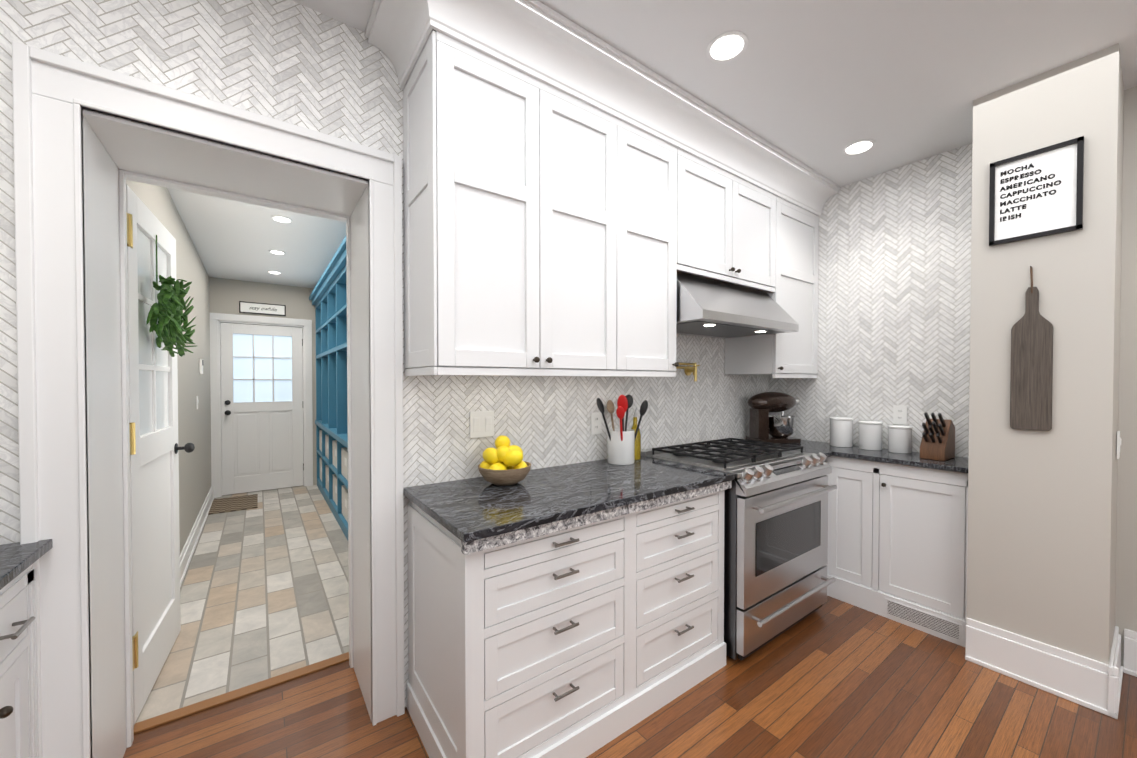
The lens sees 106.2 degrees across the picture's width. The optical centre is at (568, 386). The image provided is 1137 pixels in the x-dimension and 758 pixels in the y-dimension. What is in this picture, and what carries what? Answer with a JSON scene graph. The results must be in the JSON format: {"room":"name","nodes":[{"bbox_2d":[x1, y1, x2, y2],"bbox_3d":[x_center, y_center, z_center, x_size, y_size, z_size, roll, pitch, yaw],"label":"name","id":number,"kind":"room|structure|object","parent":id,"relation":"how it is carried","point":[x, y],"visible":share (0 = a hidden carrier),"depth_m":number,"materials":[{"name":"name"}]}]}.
{"room":"kitchen","nodes":[
{"label":"kitchen","id":0,"kind":"room"},
{"bbox_2d":[126,180,210,553],"bbox_3d":[-2.997,0.033,3.278,0.100,2.550,4.200,-1,1,-36],"label":"wall","id":1,"kind":"structure","parent":0,"point":[194,426],"depth_m":3.52,"materials":[{"name":"grey paint"}]},
{"bbox_2d":[180,485,214,586],"bbox_3d":[-2.933,1.233,3.279,0.066,0.150,4.100,-1,1,-36],"label":"baseboard","id":2,"kind":"structure","parent":1,"relation":"attached to","point":[187,552],"depth_m":3.48,"materials":[{"name":"white wood"}]},
{"bbox_2d":[199,359,202,373],"bbox_3d":[-3.468,-0.192,4.033,0.022,0.140,0.080,-1,1,-36],"label":"keypad","id":3,"kind":"object","parent":1,"relation":"attached to","point":[201,365],"visible":0.96,"depth_m":4.00,"materials":[{"name":"white plastic"}]},
{"bbox_2d":[209,277,215,312],"bbox_3d":[-4.136,0.011,4.984,0.060,2.550,0.100,-1,1,-36],"label":"wall","id":4,"kind":"structure","parent":0,"point":[212,286],"depth_m":4.93,"materials":[{"name":"grey paint"}]},
{"bbox_2d":[167,188,345,287],"bbox_3d":[-2.382,-1.298,3.766,1.690,0.100,4.305,-1,1,-36],"label":"ceiling","id":5,"kind":"structure","parent":0,"point":[234,240],"depth_m":3.61,"materials":[{"name":"white paint"}]},
{"bbox_2d":[267,271,281,273],"bbox_3d":[-3.235,-1.257,4.695,0.136,0.006,0.136,-1,1,-36],"label":"recessed light","id":6,"kind":"object","parent":5,"relation":"in","point":[274,272],"visible":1,"depth_m":4.68,"materials":[{"name":"white"}]},
{"bbox_2d":[268,250,285,254],"bbox_3d":[-2.706,-1.248,3.967,0.136,0.006,0.136,-1,1,-36],"label":"recessed light","id":7,"kind":"object","parent":5,"relation":"in","point":[277,252],"visible":1,"depth_m":3.96,"materials":[{"name":"white"}]},
{"bbox_2d":[271,216,292,222],"bbox_3d":[-2.119,-1.237,3.157,0.136,0.006,0.136,-1,1,-36],"label":"recessed light","id":8,"kind":"object","parent":5,"relation":"in","point":[282,219],"visible":1,"depth_m":3.15,"materials":[{"name":"white"}]},
{"bbox_2d":[216,278,316,484],"bbox_3d":[-3.534,0.005,5.421,1.430,2.550,0.100,-1,1,-36],"label":"wall","id":9,"kind":"structure","parent":0,"point":[230,294],"depth_m":5.29,"materials":[{"name":"grey paint"}]},
{"bbox_2d":[210,313,312,497],"bbox_3d":[-3.751,0.212,5.255,1.020,2.140,0.118,-1,1,-36],"label":"door frame","id":10,"kind":"structure","parent":9,"relation":"attached to","point":[217,319],"depth_m":5.08,"materials":[{"name":"white wood"}]},
{"bbox_2d":[220,323,303,494],"bbox_3d":[-3.722,0.259,5.219,0.817,2.023,0.123,-1,1,-36],"label":"exterior door","id":11,"kind":"structure","parent":9,"relation":"in","point":[262,403],"depth_m":5.22,"materials":[{"name":"white wood"}]},
{"bbox_2d":[239,301,285,315],"bbox_3d":[-3.719,-0.950,5.196,0.460,0.135,0.022,-1,1,-36],"label":"sign","id":12,"kind":"object","parent":9,"relation":"attached to","point":[261,308],"visible":1,"depth_m":5.18,"materials":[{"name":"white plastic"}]},
{"bbox_2d":[0,0,767,707],"bbox_3d":[-0.338,-0.029,2.303,4.640,2.700,0.500,-1,1,-36],"label":"wall","id":13,"kind":"structure","parent":0,"point":[541,420],"depth_m":1.59,"materials":[{"name":"tile"}]},
{"bbox_2d":[12,41,404,757],"bbox_3d":[-1.231,0.205,1.656,0.990,2.249,0.564,-1,1,-36],"label":"door frame","id":14,"kind":"structure","parent":13,"relation":"attached to","point":[54,95],"depth_m":1.38,"materials":[{"name":"white wood"}]},
{"bbox_2d":[126,185,195,724],"bbox_3d":[-1.855,0.267,1.955,0.228,2.093,0.804,-1,1,-36],"label":"hall door","id":15,"kind":"structure","parent":14,"relation":"attached to","point":[157,306],"depth_m":1.90,"materials":[{"name":"white wood"}]},
{"bbox_2d":[470,411,493,437],"bbox_3d":[-0.393,0.171,1.947,0.118,0.118,0.011,-1,1,-36],"label":"light switch","id":16,"kind":"object","parent":13,"relation":"attached to","point":[481,423],"visible":1,"depth_m":1.94,"materials":[{"name":"white plastic"}]},
{"bbox_2d":[403,29,678,376],"bbox_3d":[-0.049,-0.708,1.941,1.246,1.324,0.405,-1,1,-36],"label":"upper cabinet","id":17,"kind":"object","parent":13,"relation":"attached to","point":[540,228],"visible":1,"depth_m":1.68,"materials":[{"name":"white wood"}]},
{"bbox_2d":[591,412,600,434],"bbox_3d":[0.153,0.201,2.345,0.072,0.118,0.008,-1,1,-36],"label":"outlet","id":18,"kind":"object","parent":13,"relation":"attached to","point":[595,423],"visible":1,"depth_m":2.34,"materials":[{"name":"white plastic"}]},
{"bbox_2d":[365,0,840,216],"bbox_3d":[0.550,-1.296,2.304,2.934,0.164,0.509,-1,1,-36],"label":"crown molding","id":19,"kind":"structure","parent":13,"relation":"attached to","point":[540,41],"depth_m":1.75,"materials":[{"name":"white wood"}]},
{"bbox_2d":[676,362,699,380],"bbox_3d":[0.720,-0.099,2.676,0.312,0.130,0.132,-1,1,-36],"label":"pot filler","id":20,"kind":"object","parent":13,"relation":"attached to","point":[688,370],"visible":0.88,"depth_m":2.68,"materials":[{"name":"gold metal"}]},
{"bbox_2d":[677,148,775,292],"bbox_3d":[0.844,-0.992,2.586,0.955,0.774,0.405,-1,1,-36],"label":"upper cabinet","id":21,"kind":"object","parent":13,"relation":"attached to","point":[726,226],"visible":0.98,"depth_m":2.41,"materials":[{"name":"white wood"}]},
{"bbox_2d":[676,271,798,337],"bbox_3d":[0.879,-0.479,2.549,0.942,0.295,0.517,-1,1,-36],"label":"range hood","id":22,"kind":"object","parent":13,"relation":"attached to","point":[709,307],"visible":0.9,"depth_m":2.35,"materials":[{"name":"silver metal"}]},
{"bbox_2d":[725,196,818,377],"bbox_3d":[1.470,-0.723,3.043,0.586,1.324,0.405,-1,1,-36],"label":"upper cabinet","id":23,"kind":"object","parent":13,"relation":"attached to","point":[794,295],"visible":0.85,"depth_m":2.91,"materials":[{"name":"white wood"}]},
{"bbox_2d":[123,485,1136,757],"bbox_3d":[0.261,1.365,2.756,6.120,0.100,9.100,-1,1,-36],"label":"floor","id":24,"kind":"structure","parent":0,"point":[831,677],"depth_m":1.86,"materials":[{"name":"brown wood"}]},
{"bbox_2d":[0,565,38,757],"bbox_3d":[-1.612,0.896,0.873,0.678,0.887,0.332,-1,1,-36],"label":"base cabinet","id":25,"kind":"object","parent":24,"relation":"on","point":[19,722],"visible":0.96,"depth_m":1.08,"materials":[{"name":"white wood"}]},
{"bbox_2d":[208,494,257,514],"bbox_3d":[-3.672,1.283,4.689,0.415,0.011,0.650,-1,1,-36],"label":"doormat","id":26,"kind":"object","parent":24,"relation":"on","point":[230,504],"visible":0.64,"depth_m":4.64,"materials":[{"name":"brown fabric"}]},
{"bbox_2d":[309,236,347,539],"bbox_3d":[-2.055,0.082,4.166,0.507,2.430,3.630,-1,1,-36],"label":"lockers","id":27,"kind":"object","parent":24,"relation":"on","point":[328,296],"visible":0.31,"depth_m":4.50,"materials":[{"name":"blue wood"}]},
{"bbox_2d":[406,490,725,757],"bbox_3d":[0.046,0.883,1.886,1.306,0.887,0.639,-1,1,-36],"label":"base cabinet","id":28,"kind":"object","parent":24,"relation":"on","point":[585,641],"visible":0.96,"depth_m":1.54,"materials":[{"name":"white wood"}]},
{"bbox_2d":[404,456,734,554],"bbox_3d":[0.050,0.446,1.876,1.336,0.069,0.652,-1,1,-36],"label":"countertop","id":29,"kind":"structure","parent":28,"relation":"on","point":[476,514],"depth_m":1.64,"materials":[{"name":"black stone"}]},
{"bbox_2d":[478,435,530,485],"bbox_3d":[-0.272,0.312,1.824,0.226,0.200,0.226,-1,1,-36],"label":"bowl","id":30,"kind":"object","parent":29,"relation":"on","point":[503,464],"visible":1,"depth_m":1.76,"materials":[{"name":"yellow food"}]},
{"bbox_2d":[596,394,647,464],"bbox_3d":[0.277,0.222,2.284,0.295,0.366,0.210,-1,1,-36],"label":"utensil crock","id":31,"kind":"object","parent":29,"relation":"on","point":[621,445],"visible":1,"depth_m":2.22,"materials":[{"name":"white ceramic"}]},
{"bbox_2d":[631,408,640,459],"bbox_3d":[0.373,0.261,2.391,0.064,0.287,0.064,-1,1,-36],"label":"olive oil bottle","id":32,"kind":"object","parent":29,"relation":"on","point":[637,446],"visible":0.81,"depth_m":2.37,"materials":[{"name":"yellow glass"}]},
{"bbox_2d":[641,438,836,660],"bbox_3d":[0.987,0.839,2.484,0.876,0.960,0.743,-1,1,-36],"label":"range","id":33,"kind":"object","parent":24,"relation":"on","point":[777,581],"visible":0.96,"depth_m":2.17,"materials":[{"name":"silver metal"}]},
{"bbox_2d":[825,460,836,598],"bbox_3d":[1.400,0.892,2.863,0.231,0.845,0.649,-1,1,-36],"label":"base cabinet","id":34,"kind":"object","parent":24,"relation":"on","point":[831,564],"depth_m":2.67,"materials":[{"name":"white wood"}]},
{"bbox_2d":[829,456,967,646],"bbox_3d":[1.980,0.896,2.530,0.389,0.845,0.675,-1,1,-36],"label":"base cabinet","id":35,"kind":"object","parent":24,"relation":"on","point":[897,541],"depth_m":2.38,"materials":[{"name":"white wood"}]},
{"bbox_2d":[737,440,968,472],"bbox_3d":[1.726,0.414,2.708,0.583,0.027,1.273,-1,1,-36],"label":"countertop","id":36,"kind":"structure","parent":35,"relation":"on","point":[957,464],"depth_m":2.51,"materials":[{"name":"black stone"}]},
{"bbox_2d":[746,392,800,443],"bbox_3d":[1.472,0.215,3.074,0.387,0.360,0.206,0,1,-11],"label":"stand mixer","id":37,"kind":"object","parent":36,"relation":"on","point":[763,424],"visible":0.96,"depth_m":3.01,"materials":[{"name":"brown metal"}]},
{"bbox_2d":[829,416,853,446],"bbox_3d":[1.835,0.301,2.871,0.138,0.194,0.138,-1,1,-36],"label":"canister","id":38,"kind":"object","parent":36,"relation":"on","point":[841,431],"visible":1,"depth_m":2.82,"materials":[{"name":"white ceramic"}]},
{"bbox_2d":[858,420,882,449],"bbox_3d":[1.940,0.310,2.744,0.130,0.179,0.130,-1,1,-36],"label":"canister","id":39,"kind":"object","parent":36,"relation":"on","point":[870,435],"visible":1,"depth_m":2.69,"materials":[{"name":"white ceramic"}]},
{"bbox_2d":[888,425,912,453],"bbox_3d":[2.035,0.319,2.621,0.122,0.164,0.122,-1,1,-36],"label":"canister","id":40,"kind":"object","parent":36,"relation":"on","point":[899,438],"visible":1,"depth_m":2.58,"materials":[{"name":"white ceramic"}]},
{"bbox_2d":[920,412,954,460],"bbox_3d":[2.082,0.274,2.414,0.237,0.260,0.110,-1,1,-36],"label":"knife block","id":41,"kind":"object","parent":36,"relation":"on","point":[938,440],"visible":1,"depth_m":2.38,"materials":[{"name":"brown wood"}]},
{"bbox_3d":[-0.767,0.912,-0.308,0.659,0.887,1.356,-1,1,-36],"label":"base cabinet","id":42,"kind":"object","parent":24,"relation":"on","visible":0},
{"bbox_2d":[0,539,52,589],"bbox_3d":[-1.032,0.449,0.062,0.672,0.027,2.317,-1,1,-36],"label":"countertop","id":43,"kind":"structure","parent":42,"relation":"on","point":[17,559],"depth_m":1.07,"materials":[{"name":"black stone"}]},
{"bbox_2d":[292,0,1136,186],"bbox_3d":[1.670,-1.409,0.777,6.120,0.100,4.300,-1,1,-36],"label":"ceiling","id":44,"kind":"structure","parent":0,"point":[818,86],"depth_m":1.77,"materials":[{"name":"white paint"}]},
{"bbox_2d":[706,31,747,62],"bbox_3d":[0.639,-1.368,1.722,0.160,0.006,0.160,-1,1,-36],"label":"recessed light","id":45,"kind":"object","parent":44,"relation":"in","point":[727,46],"visible":1,"depth_m":1.71,"materials":[{"name":"white plastic"}]},
{"bbox_2d":[842,139,875,154],"bbox_3d":[1.673,-1.378,2.459,0.160,0.006,0.160,-1,1,-36],"label":"recessed light","id":46,"kind":"object","parent":44,"relation":"in","point":[857,147],"visible":1,"depth_m":2.45,"materials":[{"name":"white plastic"}]},
{"bbox_2d":[768,143,972,457],"bbox_3d":[2.014,-0.037,2.910,0.120,2.700,1.280,-1,1,-36],"label":"tiled wall","id":47,"kind":"structure","parent":0,"point":[894,288],"depth_m":2.71,"materials":[{"name":"tile"}]},
{"bbox_2d":[893,405,906,424],"bbox_3d":[2.091,0.176,2.691,0.008,0.118,0.072,-1,1,-36],"label":"outlet","id":48,"kind":"object","parent":47,"relation":"attached to","point":[899,414],"visible":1,"depth_m":2.69,"materials":[{"name":"white plastic"}]},
{"bbox_2d":[967,43,1123,664],"bbox_3d":[2.317,-0.026,2.074,0.610,2.700,0.430,-1,1,-36],"label":"wall","id":49,"kind":"structure","parent":0,"point":[1042,535],"depth_m":1.85,"materials":[{"name":"grey paint"}]},
{"bbox_2d":[1010,266,1052,430],"bbox_3d":[2.050,-0.171,1.891,0.031,0.724,0.126,-1,1,-36],"label":"cutting board","id":50,"kind":"object","parent":49,"relation":"attached to","point":[1031,386],"visible":0.98,"depth_m":1.89,"materials":[{"name":"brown wood"}]},
{"bbox_2d":[989,136,1083,245],"bbox_3d":[2.054,-0.849,1.885,0.020,0.380,0.280,-1,1,-36],"label":"coffee sign","id":51,"kind":"object","parent":49,"relation":"attached to","point":[1036,193],"visible":1,"depth_m":1.88,"materials":[{"name":"white paper"}]},
{"bbox_2d":[965,618,1136,718],"bbox_3d":[2.981,1.238,1.034,0.496,0.200,2.920,-1,1,-36],"label":"baseboard","id":52,"kind":"structure","parent":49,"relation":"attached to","point":[1092,684],"depth_m":1.88,"materials":[{"name":"white wood"}]},
{"bbox_2d":[1115,86,1136,665],"bbox_3d":[3.365,-0.012,1.030,0.140,2.700,2.490,-1,1,-36],"label":"wall","id":53,"kind":"structure","parent":0,"point":[1126,586],"depth_m":1.98,"materials":[{"name":"grey paint"}]},
{"bbox_2d":[1117,431,1121,458],"bbox_3d":[2.436,0.257,1.888,0.072,0.118,0.011,-1,1,-36],"label":"light switch","id":54,"kind":"object","parent":53,"relation":"attached to","point":[1118,444],"visible":1,"depth_m":1.87,"materials":[{"name":"white plastic"}]}
]}

